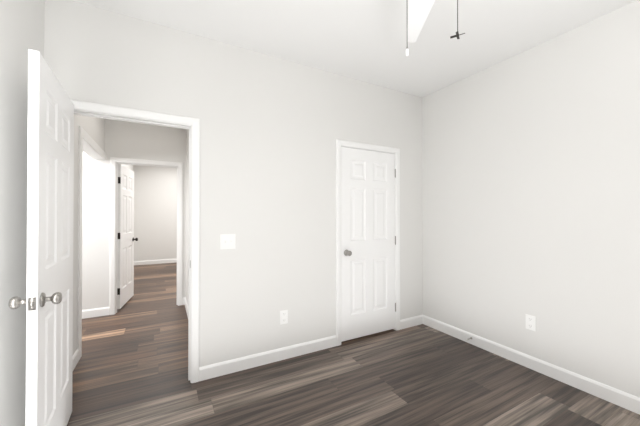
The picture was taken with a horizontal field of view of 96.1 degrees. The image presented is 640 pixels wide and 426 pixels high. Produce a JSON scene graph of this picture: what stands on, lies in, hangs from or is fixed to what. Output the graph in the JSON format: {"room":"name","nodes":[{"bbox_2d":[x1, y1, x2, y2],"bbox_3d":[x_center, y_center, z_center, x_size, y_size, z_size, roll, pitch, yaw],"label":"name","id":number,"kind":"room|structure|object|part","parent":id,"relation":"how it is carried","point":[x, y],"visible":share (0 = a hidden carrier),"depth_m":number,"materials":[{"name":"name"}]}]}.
{"room":"empty bedroom","nodes":[
{"label":"empty bedroom","id":0,"kind":"room"},
{"bbox_2d":[0,0,132,425],"bbox_3d":[-2.663,-0.037,3.348,0.120,2.740,9.370,0,0,-29],"label":"wall","id":1,"kind":"structure","parent":0,"point":[22,26],"depth_m":1.50,"materials":[{"name":"paint"}]},
{"bbox_2d":[73,349,78,369],"bbox_3d":[-1.993,1.273,2.270,0.030,0.105,0.740,0,0,-29],"label":"baseboard","id":2,"kind":"structure","parent":1,"relation":"attached to","point":[76,353],"depth_m":2.50,"materials":[{"name":"paint"}]},
{"bbox_2d":[77,126,105,359],"bbox_3d":[-2.549,0.272,3.152,0.134,2.120,1.320,0,0,-29],"label":"door frame","id":3,"kind":"structure","parent":1,"relation":"attached to","point":[84,135],"depth_m":2.64,"materials":[{"name":"paint"}]},
{"bbox_2d":[82,119,185,309],"bbox_3d":[-2.918,-0.034,3.772,7.740,2.740,0.120,0,0,-29],"label":"wall","id":4,"kind":"structure","parent":0,"point":[125,139],"depth_m":3.77,"materials":[{"name":"paint"}]},
{"bbox_2d":[82,307,108,318],"bbox_3d":[-4.469,1.277,2.839,3.892,0.105,0.014,0,0,-29],"label":"baseboard","id":5,"kind":"structure","parent":4,"relation":"attached to","point":[95,312],"depth_m":3.69,"materials":[{"name":"paint"}]},
{"bbox_2d":[109,157,182,314],"bbox_3d":[-2.419,0.323,4.054,0.780,2.030,0.140,0,0,-29],"label":"door frame","id":6,"kind":"structure","parent":4,"relation":"in","point":[116,205],"depth_m":3.88,"materials":[{"name":"paint"}]},
{"bbox_3d":[-2.760,0.313,3.937,0.044,1.625,0.012,0,0,-21],"label":"far door hinges","id":7,"kind":"part","parent":6,"relation":"part of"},
{"bbox_2d":[117,164,137,308],"bbox_3d":[-2.887,0.326,4.292,0.174,1.985,0.743,0,0,-21],"label":"door","id":8,"kind":"structure","parent":6,"relation":"attached to","point":[125,262],"depth_m":4.19,"materials":[{"name":"paint"}]},
{"bbox_3d":[-3.000,0.420,4.590,0.174,0.065,0.104,0,0,-21],"label":"knob","id":9,"kind":"part","parent":8,"relation":"part of","materials":[{"name":"brown metal"}]},
{"bbox_2d":[133,165,176,260],"bbox_3d":[-3.278,-0.001,8.420,3.910,2.740,0.120,0,0,-29],"label":"wall","id":10,"kind":"structure","parent":0,"point":[155,211],"depth_m":7.72,"materials":[{"name":"paint"}]},
{"bbox_2d":[135,259,176,264],"bbox_3d":[-3.250,1.316,8.350,3.600,0.105,0.014,0,0,-29],"label":"baseboard","id":11,"kind":"structure","parent":10,"relation":"attached to","point":[146,262],"depth_m":7.71,"materials":[{"name":"paint"}]},
{"bbox_2d":[186,129,188,303],"bbox_3d":[-1.420,-0.037,3.347,0.120,2.740,2.065,0,0,-29],"label":"wall","id":12,"kind":"structure","parent":0,"point":[187,199],"depth_m":3.96,"materials":[{"name":"paint"}]},
{"bbox_2d":[182,297,187,316],"bbox_3d":[-1.490,1.281,3.299,0.040,0.105,2.065,0,0,-29],"label":"baseboard","id":13,"kind":"structure","parent":12,"relation":"attached to","point":[184,302],"depth_m":4.04,"materials":[{"name":"paint"}]},
{"bbox_2d":[44,0,422,366],"bbox_3d":[-0.293,-0.041,2.718,3.675,2.740,0.120,0,0,-29],"label":"wall","id":14,"kind":"structure","parent":0,"point":[273,129],"depth_m":2.50,"materials":[{"name":"paint"}]},
{"bbox_2d":[9,49,73,425],"bbox_3d":[-1.447,0.293,1.568,0.174,2.011,0.753,0,0,-31],"label":"entry door","id":15,"kind":"structure","parent":14,"relation":"in","point":[48,301],"depth_m":1.41,"materials":[{"name":"paint"}]},
{"bbox_3d":[-1.277,0.397,1.291,0.174,0.065,0.104,0,0,-31],"label":"knob","id":16,"kind":"part","parent":15,"relation":"part of","materials":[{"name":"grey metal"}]},
{"bbox_2d":[70,99,199,382],"bbox_3d":[-1.370,0.288,2.127,0.876,2.074,0.152,0,0,-29],"label":"door frame","id":17,"kind":"structure","parent":14,"relation":"attached to","point":[157,116],"depth_m":2.25,"materials":[{"name":"paint"}]},
{"bbox_2d":[220,234,235,248],"bbox_3d":[-0.759,0.237,2.380,0.122,0.124,0.022,0,0,-29],"label":"light switch","id":18,"kind":"object","parent":14,"relation":"attached to","point":[227,241],"visible":1,"depth_m":2.38,"materials":[{"name":"white plastic"}]},
{"bbox_2d":[199,335,336,380],"bbox_3d":[-0.395,1.276,2.576,1.274,0.105,0.014,0,0,-29],"label":"baseboard","id":19,"kind":"structure","parent":14,"relation":"attached to","point":[206,372],"depth_m":2.52,"materials":[{"name":"paint"}]},
{"bbox_2d":[280,310,287,324],"bbox_3d":[-0.327,0.948,2.619,0.075,0.124,0.009,0,0,-29],"label":"electrical outlet","id":20,"kind":"object","parent":14,"relation":"attached to","point":[283,316],"visible":1,"depth_m":2.62,"materials":[{"name":"white plastic"}]},
{"bbox_2d":[336,139,399,345],"bbox_3d":[0.520,0.295,3.132,0.856,2.074,0.203,0,0,-29],"label":"closet door","id":21,"kind":"structure","parent":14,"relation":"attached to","point":[395,228],"depth_m":3.09,"materials":[{"name":"paint"}]},
{"bbox_3d":[0.247,0.409,2.965,0.104,0.065,0.174,0,0,-29],"label":"knob","id":22,"kind":"part","parent":21,"relation":"part of","materials":[{"name":"grey metal"}]},
{"bbox_2d":[400,315,422,329],"bbox_3d":[1.074,1.281,3.380,0.362,0.105,0.014,0,0,-29],"label":"baseboard","id":23,"kind":"structure","parent":14,"relation":"attached to","point":[417,320],"depth_m":3.37,"materials":[{"name":"paint"}]},
{"bbox_2d":[67,262,639,425],"bbox_3d":[-2.681,1.393,3.328,8.100,0.120,9.970,0,0,-29],"label":"floor","id":24,"kind":"structure","parent":0,"point":[131,368],"depth_m":2.21,"materials":[{"name":"wood"}]},
{"bbox_2d":[73,0,635,96],"bbox_3d":[-2.681,-1.467,3.348,8.100,0.120,9.970,0,0,-29],"label":"ceiling","id":25,"kind":"structure","parent":0,"point":[364,40],"depth_m":2.22,"materials":[{"name":"paint"}]},
{"bbox_2d":[406,0,464,55],"bbox_3d":[0.516,-1.068,1.315,0.955,0.706,0.955,0,0,-36],"label":"ceiling fan","id":26,"kind":"object","parent":25,"relation":"hanging from","point":[418,12],"visible":1,"depth_m":1.69,"materials":[{"name":"white metal"}]},
{"bbox_2d":[422,0,639,397],"bbox_3d":[1.823,-0.042,2.554,0.120,2.740,3.910,0,0,-29],"label":"wall","id":27,"kind":"structure","parent":0,"point":[531,181],"depth_m":2.36,"materials":[{"name":"paint"}]},
{"bbox_2d":[526,314,535,330],"bbox_3d":[1.798,0.937,2.459,0.009,0.124,0.075,0,0,-29],"label":"electrical outlet","id":28,"kind":"object","parent":27,"relation":"attached to","point":[530,322],"visible":1,"depth_m":2.45,"materials":[{"name":"white plastic"}]},
{"bbox_2d":[423,315,639,414],"bbox_3d":[1.934,1.273,2.203,0.014,0.105,2.905,0,0,-29],"label":"baseboard","id":29,"kind":"structure","parent":27,"relation":"attached to","point":[625,400],"depth_m":2.34,"materials":[{"name":"paint"}]}
]}

